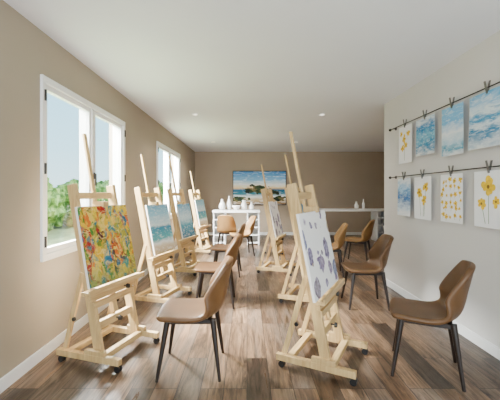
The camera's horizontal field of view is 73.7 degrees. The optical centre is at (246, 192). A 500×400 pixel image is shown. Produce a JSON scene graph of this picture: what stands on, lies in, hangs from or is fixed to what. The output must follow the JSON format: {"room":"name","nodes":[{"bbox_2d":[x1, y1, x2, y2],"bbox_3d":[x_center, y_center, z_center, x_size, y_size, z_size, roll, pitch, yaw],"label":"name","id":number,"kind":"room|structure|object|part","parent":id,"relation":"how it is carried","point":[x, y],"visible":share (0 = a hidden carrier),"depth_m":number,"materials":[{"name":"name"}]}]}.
{"room":"art studio","nodes":[
{"label":"art studio","id":0,"kind":"room"},
{"bbox_2d":[0,0,194,378],"bbox_3d":[-1.770,0.015,4.550,0.200,2.670,12.300,0,0,0],"label":"wall","id":1,"kind":"structure","parent":0,"point":[37,297],"depth_m":2.61,"materials":[{"name":"beige paint"}]},
{"bbox_2d":[40,74,124,261],"bbox_3d":[-1.724,-0.200,3.605,0.152,1.520,1.830,0,0,0],"label":"frame","id":2,"kind":"object","parent":1,"relation":"attached to","point":[44,80],"visible":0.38,"depth_m":3.19,"materials":[{"name":"white wood"}]},
{"bbox_2d":[47,85,121,252],"bbox_3d":[-1.692,-0.200,3.605,0.045,1.410,1.720,0,0,0],"label":"sash","id":3,"kind":"object","parent":2,"relation":"in","point":[50,90],"visible":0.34,"depth_m":3.53,"materials":[{"name":"white wood"}]},
{"bbox_2d":[44,89,125,247],"bbox_3d":[-1.643,-0.200,3.605,0.030,1.290,1.790,0,0,0],"label":"window hardware","id":4,"kind":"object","parent":1,"relation":"in","point":[45,90],"depth_m":2.72,"materials":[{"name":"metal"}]},
{"bbox_2d":[0,235,193,393],"bbox_3d":[-1.663,1.302,4.550,0.015,0.095,12.300,0,0,0],"label":"baseboard","id":5,"kind":"structure","parent":1,"relation":"attached to","point":[30,362],"depth_m":2.67,"materials":[{"name":"white wood"}]},
{"bbox_2d":[156,141,179,218],"bbox_3d":[-1.724,-0.200,7.200,0.152,1.520,2.100,0,0,0],"label":"frame","id":6,"kind":"object","parent":1,"relation":"attached to","point":[157,142],"visible":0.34,"depth_m":7.17,"materials":[{"name":"white wood"}]},
{"bbox_2d":[158,145,178,215],"bbox_3d":[-1.692,-0.200,7.200,0.045,1.410,1.990,0,0,0],"label":"sash","id":7,"kind":"object","parent":6,"relation":"in","point":[160,147],"visible":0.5,"depth_m":7.12,"materials":[{"name":"white wood"}]},
{"bbox_2d":[0,235,499,399],"bbox_3d":[1.765,1.410,4.550,7.270,0.120,12.700,0,0,0],"label":"floor","id":8,"kind":"structure","parent":0,"point":[253,332],"depth_m":2.70,"materials":[{"name":"brown wood"}]},
{"bbox_2d":[56,133,159,372],"bbox_3d":[-1.157,0.414,2.839,0.606,1.871,0.680,0,0,18],"label":"easel","id":9,"kind":"object","parent":8,"relation":"on","point":[97,354],"visible":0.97,"depth_m":2.70,"materials":[{"name":"brown wood"}]},
{"bbox_2d":[75,204,136,289],"bbox_3d":[-1.177,0.422,2.835,0.148,0.630,0.580,0,0,18],"label":"canvas painting","id":10,"kind":"object","parent":9,"relation":"on","point":[104,232],"visible":1,"depth_m":2.78,"materials":[{"name":"paint"}]},
{"bbox_2d":[133,154,191,302],"bbox_3d":[-1.097,0.424,4.249,0.606,1.851,0.680,0,0,16],"label":"easel","id":11,"kind":"object","parent":8,"relation":"on","point":[157,262],"visible":0.84,"depth_m":4.08,"materials":[{"name":"brown wood"}]},
{"bbox_2d":[145,204,174,255],"bbox_3d":[-1.103,0.452,4.271,0.144,0.611,0.500,0,0,16],"label":"canvas painting","id":12,"kind":"object","parent":11,"relation":"on","point":[158,218],"visible":0.97,"depth_m":4.23,"materials":[{"name":"fabric"}]},
{"bbox_2d":[165,156,199,275],"bbox_3d":[-1.067,0.349,5.752,0.625,2.001,0.680,0,0,14],"label":"easel","id":13,"kind":"object","parent":8,"relation":"on","point":[185,243],"visible":0.79,"depth_m":5.57,"materials":[{"name":"brown wood"}]},
{"bbox_2d":[176,203,194,238],"bbox_3d":[-1.059,0.472,5.771,0.136,0.571,0.500,0,0,14],"label":"canvas painting","id":14,"kind":"object","parent":13,"relation":"on","point":[183,210],"visible":1,"depth_m":5.73,"materials":[{"name":"paint"}]},
{"bbox_2d":[155,256,232,382],"bbox_3d":[-0.390,0.928,2.601,0.568,0.849,0.474,0,0,-1],"label":"dining chair","id":15,"kind":"object","parent":8,"relation":"on","point":[173,311],"visible":1,"depth_m":2.44,"materials":[{"name":"brown leather"}]},
{"bbox_3d":[-0.610,1.136,2.418,0.045,0.432,0.126,0,0,44],"label":"leg","id":16,"kind":"part","parent":15,"relation":"part of","materials":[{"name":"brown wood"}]},
{"bbox_3d":[-0.620,1.136,2.771,0.125,0.432,0.046,0,0,37],"label":"leg","id":17,"kind":"part","parent":15,"relation":"part of","materials":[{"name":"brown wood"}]},
{"bbox_3d":[-0.425,0.945,2.600,0.315,0.030,0.325,0,0,-1],"label":"under frame","id":18,"kind":"part","parent":15,"relation":"part of","materials":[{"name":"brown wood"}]},
{"bbox_3d":[-0.232,1.136,2.423,0.045,0.432,0.118,0,0,-34],"label":"leg","id":19,"kind":"part","parent":15,"relation":"part of","materials":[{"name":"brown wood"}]},
{"bbox_3d":[-0.232,1.136,2.780,0.045,0.432,0.119,0,0,44],"label":"leg","id":20,"kind":"part","parent":15,"relation":"part of","materials":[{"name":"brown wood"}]},
{"bbox_2d":[185,171,212,254],"bbox_3d":[-1.027,0.424,7.599,0.606,1.851,0.680,0,0,14],"label":"easel","id":21,"kind":"object","parent":8,"relation":"on","point":[202,230],"visible":0.73,"depth_m":7.41,"materials":[{"name":"brown wood"}]},
{"bbox_2d":[194,199,207,225],"bbox_3d":[-1.040,0.442,7.603,0.140,0.591,0.500,0,0,14],"label":"canvas painting","id":22,"kind":"object","parent":21,"relation":"on","point":[199,204],"visible":1,"depth_m":7.56,"materials":[{"name":"paint"}]},
{"bbox_2d":[194,233,241,308],"bbox_3d":[-0.350,0.928,4.101,0.568,0.849,0.474,0,0,-1],"label":"dining chair","id":23,"kind":"object","parent":8,"relation":"on","point":[203,267],"visible":0.78,"depth_m":3.95,"materials":[{"name":"brown leather"}]},
{"bbox_3d":[-0.570,1.136,3.918,0.045,0.432,0.126,0,0,44],"label":"leg","id":24,"kind":"part","parent":23,"relation":"part of","materials":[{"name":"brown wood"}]},
{"bbox_3d":[-0.580,1.136,4.271,0.125,0.432,0.046,0,0,37],"label":"leg","id":25,"kind":"part","parent":23,"relation":"part of","materials":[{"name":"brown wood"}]},
{"bbox_3d":[-0.192,1.136,3.923,0.045,0.432,0.118,0,0,-34],"label":"leg","id":26,"kind":"part","parent":23,"relation":"part of","materials":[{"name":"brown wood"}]},
{"bbox_3d":[-0.192,1.136,4.279,0.045,0.432,0.119,0,0,44],"label":"leg","id":27,"kind":"part","parent":23,"relation":"part of","materials":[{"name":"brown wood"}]},
{"bbox_2d":[217,215,237,243],"bbox_3d":[-0.457,0.928,7.861,0.474,0.849,0.568,0,0,10],"label":"dining chair","id":28,"kind":"object","parent":8,"relation":"on","point":[226,224],"visible":0.97,"depth_m":7.66,"materials":[{"name":"beige leather"}]},
{"bbox_2d":[211,223,245,277],"bbox_3d":[-0.300,0.928,5.549,0.568,0.849,0.474,0,0,2],"label":"dining chair","id":29,"kind":"object","parent":8,"relation":"on","point":[217,248],"visible":0.63,"depth_m":5.39,"materials":[{"name":"brown leather"}]},
{"bbox_3d":[-0.530,1.136,5.378,0.126,0.432,0.045,0,0,-43],"label":"leg","id":30,"kind":"part","parent":29,"relation":"part of","materials":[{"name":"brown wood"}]},
{"bbox_3d":[-0.152,1.136,5.362,0.045,0.432,0.118,0,0,-31],"label":"leg","id":31,"kind":"part","parent":29,"relation":"part of","materials":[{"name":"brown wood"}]},
{"bbox_3d":[-0.133,1.136,5.719,0.119,0.432,0.045,0,0,-43],"label":"leg","id":32,"kind":"part","parent":29,"relation":"part of","materials":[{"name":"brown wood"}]},
{"bbox_2d":[212,209,259,244],"bbox_3d":[-0.280,0.900,8.885,1.240,0.900,0.530,0,0,0],"label":"console table","id":33,"kind":"object","parent":8,"relation":"on","point":[216,212],"visible":0.67,"depth_m":8.71,"materials":[{"name":"white laminate"}]},
{"bbox_2d":[219,199,225,209],"bbox_3d":[-0.660,0.305,8.850,0.180,0.290,0.180,0,0,0],"label":"vase","id":34,"kind":"object","parent":33,"relation":"on","point":[222,206],"visible":0.99,"depth_m":8.79,"materials":[{"name":"white ceramic"}]},
{"bbox_2d":[227,196,231,209],"bbox_3d":[-0.480,0.265,8.950,0.130,0.370,0.130,0,0,0],"label":"vase","id":35,"kind":"object","parent":33,"relation":"on","point":[229,205],"visible":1,"depth_m":8.91,"materials":[{"name":"white ceramic"}]},
{"bbox_2d":[232,205,240,209],"bbox_3d":[-0.280,0.390,8.820,0.230,0.120,0.230,0,0,0],"label":"bowl","id":36,"kind":"object","parent":33,"relation":"on","point":[236,207],"visible":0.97,"depth_m":8.76,"materials":[{"name":"white ceramic"}]},
{"bbox_2d":[241,200,246,209],"bbox_3d":[-0.080,0.320,8.900,0.160,0.260,0.160,0,0,0],"label":"pitcher","id":37,"kind":"object","parent":33,"relation":"on","point":[243,205],"visible":1,"depth_m":8.85,"materials":[{"name":"white ceramic"}]},
{"bbox_2d":[249,202,253,209],"bbox_3d":[0.120,0.345,8.850,0.130,0.210,0.130,0,0,0],"label":"vase","id":38,"kind":"object","parent":33,"relation":"on","point":[251,206],"visible":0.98,"depth_m":8.81,"materials":[{"name":"white ceramic"}]},
{"bbox_2d":[229,216,256,255],"bbox_3d":[-0.081,0.928,7.310,0.568,0.849,0.474,0,0,-15],"label":"dining chair","id":39,"kind":"object","parent":8,"relation":"on","point":[250,223],"visible":0.82,"depth_m":7.25,"materials":[{"name":"beige leather"}]},
{"bbox_3d":[0.115,1.136,7.176,0.118,0.432,0.045,0,0,42],"label":"leg","id":40,"kind":"part","parent":39,"relation":"part of","materials":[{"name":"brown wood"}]},
{"bbox_2d":[256,165,296,273],"bbox_3d":[0.523,0.424,5.799,0.606,1.851,0.680,0,0,18],"label":"easel","id":41,"kind":"object","parent":8,"relation":"on","point":[276,244],"visible":0.88,"depth_m":5.62,"materials":[{"name":"brown wood"}]},
{"bbox_2d":[268,201,282,237],"bbox_3d":[0.504,0.442,5.784,0.140,0.591,0.560,0,0,18],"label":"canvas painting","id":42,"kind":"object","parent":41,"relation":"on","point":[273,206],"visible":1,"depth_m":5.72,"materials":[{"name":"white fabric"}]},
{"bbox_2d":[278,155,308,302],"bbox_3d":[0.763,0.424,4.249,0.606,1.851,0.680,0,0,22],"label":"easel","id":43,"kind":"object","parent":8,"relation":"on","point":[292,286],"visible":0.3,"depth_m":4.09,"materials":[{"name":"brown wood"}]},
{"bbox_2d":[276,131,367,385],"bbox_3d":[0.623,0.414,2.699,0.606,1.871,0.680,0,0,28],"label":"easel","id":44,"kind":"object","parent":8,"relation":"on","point":[326,307],"visible":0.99,"depth_m":2.57,"materials":[{"name":"brown wood"}]},
{"bbox_2d":[296,210,338,302],"bbox_3d":[0.570,0.452,2.624,0.144,0.611,0.690,0,0,28],"label":"canvas painting","id":45,"kind":"object","parent":44,"relation":"on","point":[313,227],"visible":1,"depth_m":2.53,"materials":[{"name":"white fabric"}]},
{"bbox_2d":[331,223,347,276],"bbox_3d":[1.399,0.928,5.593,0.568,0.849,0.474,0,0,10],"label":"dining chair","id":46,"kind":"object","parent":8,"relation":"on","point":[339,237],"visible":0.64,"depth_m":5.40,"materials":[{"name":"beige leather"}]},
{"bbox_3d":[1.520,1.136,5.388,0.045,0.432,0.118,0,0,-23],"label":"leg","id":47,"kind":"part","parent":46,"relation":"part of","materials":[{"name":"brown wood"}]},
{"bbox_2d":[319,208,383,240],"bbox_3d":[2.725,0.900,9.475,2.450,0.900,0.550,0,0,0],"label":"console table","id":48,"kind":"object","parent":8,"relation":"on","point":[377,214],"visible":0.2,"depth_m":9.42,"materials":[{"name":"white laminate"}]},
{"bbox_2d":[354,201,358,208],"bbox_3d":[3.100,0.345,9.450,0.130,0.210,0.130,0,0,0],"label":"vase","id":49,"kind":"object","parent":48,"relation":"on","point":[356,206],"visible":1,"depth_m":9.41,"materials":[{"name":"white ceramic"}]},
{"bbox_2d":[343,219,374,261],"bbox_3d":[2.185,0.928,6.480,0.568,0.849,0.474,0,0,30],"label":"dining chair","id":50,"kind":"object","parent":8,"relation":"on","point":[366,234],"visible":0.94,"depth_m":6.29,"materials":[{"name":"beige leather"}]},
{"bbox_3d":[1.902,1.136,6.437,0.126,0.432,0.045,0,0,-15],"label":"leg","id":51,"kind":"part","parent":50,"relation":"part of","materials":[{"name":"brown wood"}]},
{"bbox_3d":[2.228,1.136,6.246,0.045,0.432,0.118,0,0,-3],"label":"leg","id":52,"kind":"part","parent":50,"relation":"part of","materials":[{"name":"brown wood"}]},
{"bbox_2d":[341,234,393,310],"bbox_3d":[1.460,0.928,4.047,0.568,0.849,0.474,0,0,4],"label":"dining chair","id":53,"kind":"object","parent":8,"relation":"on","point":[379,252],"visible":1,"depth_m":3.97,"materials":[{"name":"brown leather"}]},
{"bbox_3d":[1.254,1.136,4.244,0.046,0.432,0.125,0,0,-34],"label":"leg","id":54,"kind":"part","parent":53,"relation":"part of","materials":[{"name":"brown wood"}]},
{"bbox_3d":[1.224,1.136,3.885,0.126,0.432,0.045,0,0,-41],"label":"leg","id":55,"kind":"part","parent":53,"relation":"part of","materials":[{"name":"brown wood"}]},
{"bbox_3d":[1.425,0.945,4.050,0.315,0.030,0.325,0,0,4],"label":"under frame","id":56,"kind":"part","parent":53,"relation":"part of","materials":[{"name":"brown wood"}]},
{"bbox_3d":[1.633,1.136,4.212,0.119,0.432,0.045,0,0,-41],"label":"leg","id":57,"kind":"part","parent":53,"relation":"part of","materials":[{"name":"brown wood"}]},
{"bbox_3d":[1.602,1.136,3.856,0.045,0.432,0.118,0,0,-29],"label":"leg","id":58,"kind":"part","parent":53,"relation":"part of","materials":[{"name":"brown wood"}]},
{"bbox_2d":[389,260,475,391],"bbox_3d":[1.396,0.928,2.543,0.568,0.849,0.474,0,0,25],"label":"dining chair","id":59,"kind":"object","parent":8,"relation":"on","point":[454,288],"visible":1,"depth_m":2.45,"materials":[{"name":"brown leather"}]},
{"bbox_3d":[1.265,1.136,2.797,0.046,0.432,0.125,0,0,-27],"label":"leg","id":60,"kind":"part","parent":59,"relation":"part of","materials":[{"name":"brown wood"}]},
{"bbox_3d":[1.121,1.136,2.477,0.099,0.432,0.099,0,0,25],"label":"leg","id":61,"kind":"part","parent":59,"relation":"part of","materials":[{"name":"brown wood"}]},
{"bbox_3d":[1.365,0.945,2.558,0.315,0.030,0.325,0,0,25],"label":"under frame","id":62,"kind":"part","parent":59,"relation":"part of","materials":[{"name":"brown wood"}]},
{"bbox_3d":[1.617,1.136,2.635,0.119,0.432,0.045,0,0,-20],"label":"leg","id":63,"kind":"part","parent":59,"relation":"part of","materials":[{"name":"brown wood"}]},
{"bbox_3d":[1.460,1.136,2.314,0.045,0.432,0.118,0,0,-8],"label":"leg","id":64,"kind":"part","parent":59,"relation":"part of","materials":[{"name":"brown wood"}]},
{"bbox_2d":[3,0,499,151],"bbox_3d":[1.765,-1.395,4.550,7.270,0.150,12.700,0,0,0],"label":"ceiling","id":65,"kind":"structure","parent":0,"point":[254,73],"depth_m":3.22,"materials":[{"name":"paint"}]},
{"bbox_2d":[195,152,383,231],"bbox_3d":[1.765,0.015,10.800,7.270,2.670,0.200,0,0,0],"label":"wall","id":66,"kind":"structure","parent":0,"point":[339,179],"depth_m":10.70,"materials":[{"name":"paint"}]},
{"bbox_2d":[233,171,285,204],"bbox_3d":[0.400,-0.160,10.672,1.720,1.100,0.052,0,0,0],"label":"painting","id":67,"kind":"object","parent":66,"relation":"attached to","point":[247,185],"visible":0.78,"depth_m":10.65,"materials":[{"name":"multicoloured fabric"}]},
{"bbox_2d":[195,232,361,234],"bbox_3d":[1.772,1.302,10.693,6.855,0.095,0.015,0,0,0],"label":"baseboard","id":68,"kind":"structure","parent":66,"relation":"attached to","point":[209,233],"depth_m":10.69,"materials":[{"name":"white wood"}]},
{"bbox_2d":[384,30,499,347],"bbox_3d":[2.150,0.015,1.690,0.200,2.670,6.580,0,0,0],"label":"wall","id":69,"kind":"structure","parent":0,"point":[422,253],"depth_m":3.51,"materials":[{"name":"paint"}]},
{"bbox_2d":[386,279,499,359],"bbox_3d":[2.042,1.302,1.690,0.015,0.095,6.580,0,0,0],"label":"baseboard","id":70,"kind":"structure","parent":69,"relation":"attached to","point":[492,349],"depth_m":3.05,"materials":[{"name":"white wood"}]},
{"bbox_2d":[389,80,499,130],"bbox_3d":[2.018,-0.882,3.145,0.065,0.108,3.090,0,0,0],"label":"hanging rod","id":71,"kind":"object","parent":69,"relation":"attached to","point":[486,88],"visible":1,"depth_m":3.26,"materials":[{"name":"metal"}]},
{"bbox_2d":[399,123,411,163],"bbox_3d":[2.004,-0.615,4.230,0.004,0.470,0.340,0,0,0],"label":"painting","id":72,"kind":"object","parent":71,"relation":"hanging from","point":[405,134],"visible":1,"depth_m":4.21,"materials":[{"name":"paper"}]},
{"bbox_2d":[416,113,434,156],"bbox_3d":[2.003,-0.640,3.755,0.005,0.420,0.390,0,0,0],"label":"painting","id":73,"kind":"object","parent":71,"relation":"hanging from","point":[425,129],"visible":1,"depth_m":3.74},
{"bbox_2d":[442,102,462,156],"bbox_3d":[2.005,-0.610,3.260,0.002,0.480,0.340,0,0,0],"label":"painting","id":74,"kind":"object","parent":71,"relation":"hanging from","point":[452,118],"visible":1,"depth_m":3.25},
{"bbox_2d":[468,86,499,150],"bbox_3d":[1.996,-0.615,2.780,0.019,0.470,0.440,0,0,0],"label":"painting","id":75,"kind":"object","parent":71,"relation":"hanging from","point":[484,117],"visible":1,"depth_m":2.80},
{"bbox_2d":[389,160,499,179],"bbox_3d":[2.018,-0.217,3.145,0.065,0.108,3.090,0,0,0],"label":"hanging rod","id":76,"kind":"object","parent":69,"relation":"attached to","point":[490,166],"visible":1,"depth_m":3.27,"materials":[{"name":"metal"}]},
{"bbox_2d":[397,178,409,216],"bbox_3d":[2.002,0.052,4.260,0.008,0.475,0.340,0,0,0],"label":"painting","id":77,"kind":"object","parent":76,"relation":"hanging from","point":[403,209],"visible":1,"depth_m":4.24},
{"bbox_2d":[414,176,430,219],"bbox_3d":[2.004,0.058,3.810,0.004,0.485,0.360,0,0,0],"label":"painting","id":78,"kind":"object","parent":76,"relation":"hanging from","point":[422,187],"visible":1,"depth_m":3.81,"materials":[{"name":"paper"}]},
{"bbox_2d":[440,173,462,223],"bbox_3d":[2.004,0.052,3.274,0.004,0.475,0.352,0,0,0],"label":"painting","id":79,"kind":"object","parent":76,"relation":"hanging from","point":[451,195],"visible":1,"depth_m":3.25,"materials":[{"name":"paper"}]},
{"bbox_2d":[474,170,499,229],"bbox_3d":[2.004,0.052,2.760,0.004,0.475,0.360,0,0,0],"label":"painting","id":80,"kind":"object","parent":76,"relation":"hanging from","point":[486,185],"visible":1,"depth_m":2.78,"materials":[{"name":"paper"}]},
{"label":"outside","id":81,"kind":"structure","parent":0,"visible":0},
{"bbox_2d":[47,224,74,246],"bbox_3d":[-30.960,1.625,35.000,58.080,0.250,110.000,0,0,0],"label":"lawn","id":82,"kind":"structure","parent":81,"point":[64,233],"depth_m":11.76,"materials":[{"name":"green plant"}]},
{"bbox_2d":[47,177,162,231],"bbox_3d":[-8.153,0.131,27.405,3.919,2.736,45.134,0,0,1],"label":"hedge","id":83,"kind":"object","parent":82,"relation":"on","point":[58,203],"visible":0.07,"depth_m":13.81,"materials":[{"name":"green plant"}]}
]}

